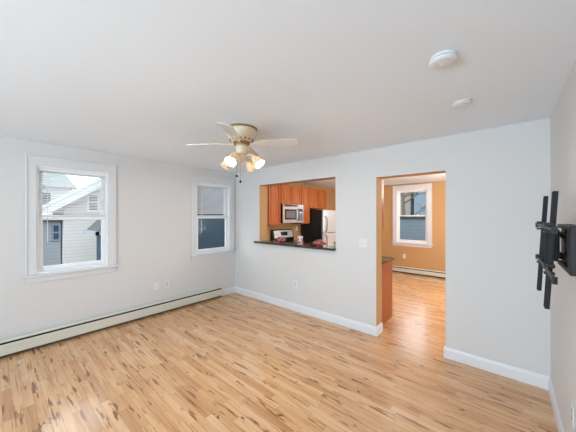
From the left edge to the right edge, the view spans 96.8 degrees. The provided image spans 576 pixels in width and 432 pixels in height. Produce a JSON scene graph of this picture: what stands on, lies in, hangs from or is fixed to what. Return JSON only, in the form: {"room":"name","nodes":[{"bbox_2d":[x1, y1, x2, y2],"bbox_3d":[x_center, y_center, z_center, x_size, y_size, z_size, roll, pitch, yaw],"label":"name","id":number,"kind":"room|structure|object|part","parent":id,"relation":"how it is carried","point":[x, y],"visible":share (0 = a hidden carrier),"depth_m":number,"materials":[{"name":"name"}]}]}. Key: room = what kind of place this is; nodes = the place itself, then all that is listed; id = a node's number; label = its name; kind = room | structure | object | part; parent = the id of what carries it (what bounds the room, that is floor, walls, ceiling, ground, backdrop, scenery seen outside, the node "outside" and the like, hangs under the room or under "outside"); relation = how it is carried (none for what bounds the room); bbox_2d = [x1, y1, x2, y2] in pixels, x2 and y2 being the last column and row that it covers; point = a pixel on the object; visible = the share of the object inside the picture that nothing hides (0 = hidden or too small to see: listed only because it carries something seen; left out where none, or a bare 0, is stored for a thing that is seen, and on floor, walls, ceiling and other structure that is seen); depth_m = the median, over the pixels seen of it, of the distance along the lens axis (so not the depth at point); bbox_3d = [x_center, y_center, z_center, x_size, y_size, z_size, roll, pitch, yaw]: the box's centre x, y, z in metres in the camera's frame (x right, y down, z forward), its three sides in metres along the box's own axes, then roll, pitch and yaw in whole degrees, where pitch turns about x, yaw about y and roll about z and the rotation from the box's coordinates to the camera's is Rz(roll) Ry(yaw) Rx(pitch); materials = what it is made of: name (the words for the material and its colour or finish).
{"room":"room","nodes":[
{"label":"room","id":0,"kind":"room"},
{"bbox_2d":[0,136,334,339],"bbox_3d":[-1.964,0.340,4.327,0.140,2.440,11.080,0,0,41],"label":"wall","id":1,"kind":"structure","parent":0,"point":[154,198],"depth_m":3.74,"materials":[{"name":"white paint"}]},
{"bbox_2d":[21,154,118,283],"bbox_3d":[-2.783,0.036,3.332,0.195,1.503,0.960,0,0,41],"label":"window","id":2,"kind":"structure","parent":1,"relation":"in","point":[35,272],"depth_m":3.20,"materials":[{"name":"white plastic"}]},
{"bbox_3d":[-2.826,-0.266,3.369,0.035,0.635,0.676,0,0,41],"label":"sash","id":3,"kind":"part","parent":2,"relation":"part of","materials":[{"name":"white plastic"}]},
{"bbox_3d":[-2.798,0.344,3.345,0.035,0.655,0.676,0,0,41],"label":"sash","id":4,"kind":"part","parent":2,"relation":"part of","materials":[{"name":"white plastic"}]},
{"bbox_2d":[39,167,105,241],"bbox_3d":[-2.764,-0.131,3.315,0.046,0.900,0.668,0,0,41],"label":"window blind","id":5,"kind":"object","parent":2,"relation":"attached to","point":[48,170],"visible":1,"depth_m":3.28,"materials":[{"name":"white plastic"}]},
{"bbox_3d":[-2.768,-0.001,3.318,0.028,0.026,0.664,0,0,41],"label":"rail","id":6,"kind":"part","parent":5,"relation":"part of","materials":[{"name":"white plastic"}]},
{"bbox_2d":[0,286,223,357],"bbox_3d":[-3.204,1.455,2.724,0.069,0.186,5.952,0,0,41],"label":"baseboard heater","id":7,"kind":"object","parent":1,"relation":"attached to","point":[20,343],"visible":1,"depth_m":3.43,"materials":[{"name":"beige metal"}]},
{"bbox_2d":[154,282,158,289],"bbox_3d":[-2.086,1.115,4.063,0.018,0.116,0.072,0,0,41],"label":"cable plate","id":8,"kind":"object","parent":1,"relation":"attached to","point":[156,285],"visible":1,"depth_m":4.07,"materials":[{"name":"white plastic"}]},
{"bbox_2d":[190,175,235,260],"bbox_3d":[-1.441,0.032,4.893,0.195,1.513,0.970,0,0,41],"label":"window","id":9,"kind":"structure","parent":1,"relation":"in","point":[229,221],"depth_m":4.88,"materials":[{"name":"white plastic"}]},
{"bbox_3d":[-1.484,-0.273,4.930,0.035,0.640,0.686,0,0,41],"label":"sash","id":10,"kind":"part","parent":9,"relation":"part of","materials":[{"name":"white plastic"}]},
{"bbox_3d":[-1.456,0.341,4.906,0.035,0.660,0.686,0,0,41],"label":"sash","id":11,"kind":"part","parent":9,"relation":"part of","materials":[{"name":"white plastic"}]},
{"bbox_2d":[197,183,228,232],"bbox_3d":[-1.421,-0.141,4.876,0.046,0.900,0.678,0,0,41],"label":"window blind","id":12,"kind":"object","parent":9,"relation":"attached to","point":[223,208],"visible":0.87,"depth_m":4.85,"materials":[{"name":"white plastic"}]},
{"bbox_3d":[-1.425,-0.001,4.879,0.028,0.026,0.674,0,0,41],"label":"rail","id":13,"kind":"part","parent":12,"relation":"part of","materials":[{"name":"white plastic"}]},
{"bbox_2d":[224,287,234,294],"bbox_3d":[-1.184,1.501,5.113,0.016,0.118,0.303,0,0,41],"label":"baseboard","id":14,"kind":"structure","parent":1,"relation":"attached to","point":[227,291],"depth_m":5.12,"materials":[{"name":"white wood"}]},
{"bbox_2d":[267,185,280,225],"bbox_3d":[-0.541,-0.258,5.583,0.374,0.945,0.810,0,0,41],"label":"upper cabinet","id":15,"kind":"object","parent":1,"relation":"attached to","point":[273,192],"visible":0.45,"depth_m":5.63,"materials":[{"name":"brown wood"}]},
{"bbox_3d":[-0.564,-0.259,5.336,0.026,0.919,0.383,0,0,41],"label":"door","id":16,"kind":"part","parent":15,"relation":"part of","materials":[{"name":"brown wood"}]},
{"bbox_2d":[281,184,300,204],"bbox_3d":[-0.027,-0.502,6.181,0.374,0.455,0.759,0,0,41],"label":"upper cabinet","id":17,"kind":"object","parent":1,"relation":"attached to","point":[290,194],"visible":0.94,"depth_m":6.04,"materials":[{"name":"brown wood"}]},
{"bbox_3d":[-0.042,-0.503,5.943,0.026,0.429,0.358,0,0,41],"label":"door","id":18,"kind":"part","parent":17,"relation":"part of","materials":[{"name":"brown wood"}]},
{"bbox_2d":[281,204,303,222],"bbox_3d":[0.004,-0.053,6.154,0.462,0.436,0.755,0,0,41],"label":"microwave oven","id":19,"kind":"object","parent":17,"relation":"attached to","point":[290,213],"visible":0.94,"depth_m":5.99,"materials":[{"name":"silver metal"}]},
{"bbox_3d":[0.059,-0.028,5.966,0.030,0.375,0.537,0,0,41],"label":"door","id":20,"kind":"part","parent":19,"relation":"part of","materials":[{"name":"silver metal"}]},
{"bbox_3d":[0.306,-0.028,6.252,0.030,0.375,0.209,0,0,41],"label":"control panel","id":21,"kind":"part","parent":19,"relation":"part of","materials":[{"name":"silver metal"}]},
{"bbox_3d":[0.206,-0.503,6.231,0.026,0.429,0.358,0,0,41],"label":"door","id":22,"kind":"part","parent":17,"relation":"part of","materials":[{"name":"brown wood"}]},
{"bbox_2d":[291,187,309,223],"bbox_3d":[0.336,-0.265,6.604,0.374,0.930,0.348,0,0,41],"label":"upper cabinet","id":23,"kind":"object","parent":1,"relation":"attached to","point":[305,192],"visible":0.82,"depth_m":6.53,"materials":[{"name":"brown wood"}]},
{"bbox_3d":[0.446,-0.266,6.510,0.026,0.904,0.326,0,0,41],"label":"door","id":24,"kind":"part","parent":23,"relation":"part of","materials":[{"name":"brown wood"}]},
{"bbox_2d":[310,188,325,208],"bbox_3d":[0.712,-0.465,7.040,0.374,0.530,0.796,0,0,41],"label":"upper cabinet","id":25,"kind":"object","parent":1,"relation":"attached to","point":[317,196],"visible":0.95,"depth_m":6.90,"materials":[{"name":"brown wood"}]},
{"bbox_3d":[0.691,-0.466,6.796,0.026,0.504,0.376,0,0,41],"label":"door","id":26,"kind":"part","parent":25,"relation":"part of","materials":[{"name":"brown wood"}]},
{"bbox_3d":[0.951,-0.466,7.097,0.026,0.504,0.376,0,0,41],"label":"door","id":27,"kind":"part","parent":25,"relation":"part of","materials":[{"name":"brown wood"}]},
{"bbox_2d":[0,271,557,431],"bbox_3d":[0.455,1.620,2.247,6.520,0.120,11.080,0,0,41],"label":"floor","id":28,"kind":"structure","parent":0,"point":[233,362],"depth_m":2.44,"materials":[{"name":"brown wood"}]},
{"bbox_2d":[271,229,311,243],"bbox_3d":[0.117,0.927,6.059,0.737,1.205,0.754,0,0,41],"label":"electric range","id":29,"kind":"object","parent":28,"relation":"on","point":[285,233],"visible":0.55,"depth_m":6.22,"materials":[{"name":"silver metal"}]},
{"bbox_3d":[-0.106,0.436,6.251,0.047,0.177,0.680,0,0,41],"label":"control panel","id":30,"kind":"part","parent":29,"relation":"part of","materials":[{"name":"silver metal"}]},
{"bbox_2d":[301,210,334,245],"bbox_3d":[0.897,0.685,6.905,0.796,1.710,0.760,0,0,41],"label":"refrigerator","id":31,"kind":"object","parent":28,"relation":"on","point":[321,226],"visible":0.46,"depth_m":6.61,"materials":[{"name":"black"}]},
{"bbox_3d":[1.122,0.136,6.711,0.061,0.578,0.756,0,0,41],"label":"door","id":32,"kind":"part","parent":31,"relation":"part of","materials":[{"name":"silver metal"}]},
{"bbox_3d":[1.122,0.950,6.711,0.061,1.020,0.756,0,0,41],"label":"door","id":33,"kind":"part","parent":31,"relation":"part of","materials":[{"name":"silver metal"}]},
{"bbox_2d":[382,261,391,323],"bbox_3d":[0.338,1.120,4.685,2.878,0.880,0.616,0,0,41],"label":"base cabinet","id":34,"kind":"object","parent":28,"relation":"on","point":[386,267],"visible":0.09,"depth_m":3.78,"materials":[{"name":"brown wood"}]},
{"bbox_2d":[382,256,394,263],"bbox_3d":[0.350,0.660,4.682,2.905,0.036,0.633,0,0,41],"label":"countertop","id":35,"kind":"structure","parent":34,"relation":"on","point":[385,259],"depth_m":3.86,"materials":[{"name":"stone"}]},
{"bbox_2d":[0,0,575,188],"bbox_3d":[0.455,-0.930,2.247,6.520,0.100,11.080,0,0,41],"label":"ceiling","id":36,"kind":"structure","parent":0,"point":[145,79],"depth_m":1.55,"materials":[{"name":"white paint"}]},
{"bbox_2d":[186,122,297,182],"bbox_3d":[-0.468,-0.606,2.585,0.867,0.548,0.867,0,0,-40],"label":"ceiling fan","id":37,"kind":"object","parent":36,"relation":"hanging from","point":[242,136],"visible":1,"depth_m":2.52,"materials":[{"name":"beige metal"}]},
{"bbox_3d":[-0.836,-0.731,2.615,0.390,0.034,0.132,0,0,5],"label":"blade","id":38,"kind":"part","parent":37,"relation":"part of","materials":[{"name":"white wood"}]},
{"bbox_3d":[-0.646,-0.531,2.647,0.122,0.122,0.110,0,0,41],"label":"lamp shade","id":39,"kind":"part","parent":37,"relation":"part of","materials":[{"name":"beige glass"}]},
{"bbox_3d":[-0.498,-0.731,2.216,0.132,0.034,0.390,0,0,5],"label":"blade","id":40,"kind":"part","parent":37,"relation":"part of","materials":[{"name":"white wood"}]},
{"bbox_3d":[-0.529,-0.531,2.406,0.110,0.122,0.122,0,0,41],"label":"lamp shade","id":41,"kind":"part","parent":37,"relation":"part of","materials":[{"name":"beige glass"}]},
{"bbox_3d":[-0.534,-0.536,2.410,0.074,0.085,0.074,0,0,-24],"label":"bulb","id":42,"kind":"part","parent":37,"relation":"part of","materials":[{"name":"white glass"}]},
{"bbox_3d":[-0.468,-0.874,2.585,0.314,0.013,0.314,0,0,41],"label":"ceiling plate","id":43,"kind":"part","parent":37,"relation":"part of","materials":[{"name":"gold metal"}]},
{"bbox_3d":[-0.406,-0.531,2.764,0.110,0.122,0.122,0,0,41],"label":"lamp shade","id":44,"kind":"part","parent":37,"relation":"part of","materials":[{"name":"beige glass"}]},
{"bbox_3d":[-0.437,-0.731,2.954,0.132,0.034,0.390,0,0,5],"label":"blade","id":45,"kind":"part","parent":37,"relation":"part of","materials":[{"name":"white wood"}]},
{"bbox_3d":[-0.289,-0.531,2.523,0.122,0.122,0.110,0,0,41],"label":"lamp shade","id":46,"kind":"part","parent":37,"relation":"part of","materials":[{"name":"beige glass"}]},
{"bbox_3d":[-0.099,-0.731,2.555,0.390,0.034,0.132,0,0,5],"label":"blade","id":47,"kind":"part","parent":37,"relation":"part of","materials":[{"name":"white wood"}]},
{"bbox_2d":[429,50,457,68],"bbox_3d":[0.860,-0.861,1.417,0.138,0.038,0.138,0,0,41],"label":"smoke detector","id":48,"kind":"object","parent":36,"relation":"attached to","point":[446,58],"visible":1,"depth_m":1.39,"materials":[{"name":"white plastic"}]},
{"bbox_2d":[453,99,471,107],"bbox_3d":[1.346,-0.866,1.975,0.124,0.028,0.124,0,0,41],"label":"fire alarm","id":49,"kind":"object","parent":36,"relation":"attached to","point":[461,103],"visible":1,"depth_m":1.95,"materials":[{"name":"white plastic"}]},
{"bbox_2d":[235,118,550,376],"bbox_3d":[1.346,0.340,3.283,6.240,2.440,0.190,0,0,41],"label":"wall","id":50,"kind":"structure","parent":0,"point":[498,179],"depth_m":2.76,"materials":[{"name":"white paint"}]},
{"bbox_2d":[254,240,335,250],"bbox_3d":[0.099,0.485,4.329,1.705,0.034,0.290,0,0,41],"label":"bar ledge","id":51,"kind":"object","parent":50,"relation":"attached to","point":[290,244],"visible":0.91,"depth_m":4.19,"materials":[{"name":"stone"}]},
{"bbox_2d":[277,237,285,242],"bbox_3d":[-0.118,0.416,4.535,0.196,0.104,0.155,0,0,16],"label":"bunch","id":52,"kind":"object","parent":51,"relation":"on","point":[280,239],"visible":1,"depth_m":4.50,"materials":[{"name":"red plant"}]},
{"bbox_2d":[298,236,302,243],"bbox_3d":[0.204,0.401,4.255,0.070,0.135,0.050,0,0,41],"label":"carton","id":53,"kind":"object","parent":51,"relation":"on","point":[300,238],"visible":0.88,"depth_m":4.24,"materials":[{"name":"white cardboard"}]},
{"bbox_2d":[313,239,326,245],"bbox_3d":[0.495,0.416,4.001,0.221,0.105,0.150,0,0,41],"label":"bunch","id":54,"kind":"object","parent":51,"relation":"on","point":[319,242],"visible":1,"depth_m":3.98,"materials":[{"name":"red plant"}]},
{"bbox_2d":[235,286,382,336],"bbox_3d":[0.096,1.501,4.348,2.956,0.118,0.206,0,0,41],"label":"baseboard","id":55,"kind":"structure","parent":50,"relation":"attached to","point":[362,327],"depth_m":3.91,"materials":[{"name":"white wood"}]},
{"bbox_2d":[359,239,366,247],"bbox_3d":[1.007,0.365,3.437,0.116,0.116,0.019,0,0,41],"label":"light switch","id":56,"kind":"object","parent":50,"relation":"attached to","point":[362,242],"visible":1,"depth_m":3.44,"materials":[{"name":"white plastic"}]},
{"bbox_2d":[382,179,383,228],"bbox_3d":[1.134,-0.325,3.809,0.472,1.030,0.330,0,0,41],"label":"upper cabinet","id":57,"kind":"object","parent":50,"relation":"attached to","point":[382,179],"visible":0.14,"depth_m":3.75,"materials":[{"name":"brown wood"}]},
{"bbox_2d":[444,345,550,389],"bbox_3d":[2.096,1.501,2.628,0.827,0.118,0.206,0,0,41],"label":"baseboard","id":58,"kind":"structure","parent":50,"relation":"attached to","point":[522,375],"depth_m":2.52,"materials":[{"name":"white wood"}]},
{"bbox_2d":[382,181,445,278],"bbox_3d":[4.022,0.340,6.394,6.240,2.440,0.140,0,0,41],"label":"wall","id":59,"kind":"structure","parent":0,"point":[434,258],"depth_m":6.67,"materials":[{"name":"brown paint"}]},
{"bbox_2d":[391,183,432,247],"bbox_3d":[3.359,-0.007,6.927,1.040,1.665,0.195,0,0,41],"label":"window","id":60,"kind":"structure","parent":59,"relation":"in","point":[397,190],"depth_m":6.88,"materials":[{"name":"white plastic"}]},
{"bbox_3d":[3.397,-0.343,6.970,0.736,0.711,0.035,0,0,41],"label":"sash","id":61,"kind":"part","parent":60,"relation":"part of","materials":[{"name":"white plastic"}]},
{"bbox_3d":[3.372,0.343,6.942,0.736,0.731,0.035,0,0,41],"label":"sash","id":62,"kind":"part","parent":60,"relation":"part of","materials":[{"name":"white plastic"}]},
{"bbox_2d":[392,265,445,277],"bbox_3d":[4.007,1.468,6.269,4.500,0.161,0.069,0,0,41],"label":"baseboard heater","id":63,"kind":"object","parent":59,"relation":"attached to","point":[441,274],"visible":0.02,"depth_m":6.71,"materials":[{"name":"beige metal"}]},
{"bbox_2d":[414,191,425,214],"bbox_3d":[13.678,-1.290,16.594,9.700,7.500,5.600,0,0,41],"label":"sky","id":64,"kind":"structure","parent":0,"point":[422,197],"depth_m":17.34,"materials":[{"name":"blue"}]},
{"bbox_2d":[551,60,575,431],"bbox_3d":[0.231,0.340,-0.283,0.140,2.440,6.672,0,0,41],"label":"wall","id":65,"kind":"structure","parent":0,"point":[563,118],"depth_m":1.70,"materials":[{"name":"white paint"}]},
{"bbox_2d":[535,191,575,309],"bbox_3d":[1.449,0.174,1.356,0.149,0.600,0.855,0,0,41],"label":"mount","id":66,"kind":"object","parent":65,"relation":"attached to","point":[549,251],"depth_m":1.30,"materials":[{"name":"grey metal"}]},
{"bbox_3d":[1.619,0.174,1.628,0.051,0.600,0.042,0,0,41],"label":"screen rail","id":67,"kind":"part","parent":66,"relation":"part of","materials":[{"name":"black metal"}]},
{"bbox_3d":[1.399,0.272,1.398,0.018,0.032,0.855,0,0,41],"label":"cross rail","id":68,"kind":"part","parent":66,"relation":"part of","materials":[{"name":"grey metal"}]},
{"bbox_3d":[1.399,0.060,1.398,0.018,0.032,0.855,0,0,41],"label":"cross rail","id":69,"kind":"part","parent":66,"relation":"part of","materials":[{"name":"grey metal"}]},
{"bbox_3d":[1.344,0.174,1.308,0.051,0.600,0.042,0,0,41],"label":"screen rail","id":70,"kind":"part","parent":66,"relation":"part of","materials":[{"name":"black metal"}]},
{"bbox_3d":[1.541,0.165,1.440,0.028,0.148,0.296,0,0,36],"label":"arm","id":71,"kind":"part","parent":66,"relation":"part of","materials":[{"name":"black metal"}]},
{"bbox_3d":[1.506,0.165,1.372,0.050,0.236,0.495,0,0,41],"label":"plate frame","id":72,"kind":"part","parent":66,"relation":"part of","materials":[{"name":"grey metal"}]},
{"bbox_2d":[548,378,564,431],"bbox_3d":[0.166,1.501,-0.238,0.016,0.118,6.656,0,0,41],"label":"baseboard","id":73,"kind":"structure","parent":65,"relation":"attached to","point":[558,419],"depth_m":1.97,"materials":[{"name":"white wood"}]},
{"bbox_2d":[571,402,574,427],"bbox_3d":[1.660,1.160,1.494,0.009,0.116,0.072,0,0,41],"label":"wall outlet","id":74,"kind":"object","parent":65,"relation":"attached to","point":[572,406],"visible":1,"depth_m":1.48,"materials":[{"name":"white plastic"}]},
{"label":"outside","id":75,"kind":"structure","parent":0,"visible":0},
{"bbox_3d":[2.730,2.560,10.842,70.000,0.200,70.000,0,0,41],"label":"ground","id":76,"kind":"structure","parent":75,"visible":0},
{"bbox_2d":[43,220,61,265],"bbox_3d":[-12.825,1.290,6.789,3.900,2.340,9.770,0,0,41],"label":"house","id":77,"kind":"structure","parent":76,"relation":"on","point":[52,248],"depth_m":9.09,"materials":[{"name":"grey"}]},
{"bbox_3d":[-8.320,0.590,9.174,0.020,0.500,0.140,0,0,41],"label":"pane","id":78,"kind":"part","parent":77,"relation":"part of","materials":[{"name":"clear glass"}]},
{"bbox_2d":[43,173,76,214],"bbox_3d":[-20.128,-1.190,14.937,6.600,7.300,11.200,0,0,41],"label":"house","id":79,"kind":"structure","parent":76,"relation":"on","point":[44,173],"depth_m":16.30,"materials":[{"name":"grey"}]},
{"bbox_3d":[-15.238,-0.940,16.007,0.020,1.000,0.600,0,0,41],"label":"pane","id":80,"kind":"part","parent":79,"relation":"part of","materials":[{"name":"white glass"}]},
{"bbox_2d":[43,178,99,263],"bbox_3d":[-7.156,-0.020,11.892,3.040,4.960,6.540,0,0,41],"label":"house","id":81,"kind":"structure","parent":76,"relation":"on","point":[77,246],"depth_m":9.40,"materials":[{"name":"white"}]},
{"bbox_3d":[-7.428,-0.510,9.752,0.020,0.580,0.260,0,0,41],"label":"pane","id":82,"kind":"part","parent":81,"relation":"part of","materials":[{"name":"clear glass"}]},
{"bbox_2d":[83,187,224,259],"bbox_3d":[-2.926,-0.490,10.707,4.000,5.900,9.180,0,0,41],"label":"house","id":83,"kind":"structure","parent":76,"relation":"on","point":[212,235],"depth_m":8.53,"materials":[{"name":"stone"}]},
{"bbox_2d":[400,192,413,214],"bbox_3d":[7.317,-1.740,23.384,9.400,8.400,5.600,0,0,41],"label":"house","id":84,"kind":"structure","parent":76,"relation":"on","point":[409,206],"depth_m":18.88,"materials":[{"name":"grey"}]},
{"bbox_2d":[400,216,424,240],"bbox_3d":[5.615,1.238,11.130,7.200,2.445,4.000,0,0,41],"label":"garage","id":85,"kind":"structure","parent":76,"relation":"on","point":[411,227],"depth_m":9.48,"materials":[{"name":"blue"}]},
{"bbox_2d":[400,192,425,214],"bbox_3d":[6.929,-0.925,14.965,4.865,6.778,5.077,0,0,-14],"label":"bare tree","id":86,"kind":"object","parent":76,"relation":"on","point":[402,195],"visible":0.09,"depth_m":14.75,"materials":[{"name":"grey plant"}]}
]}

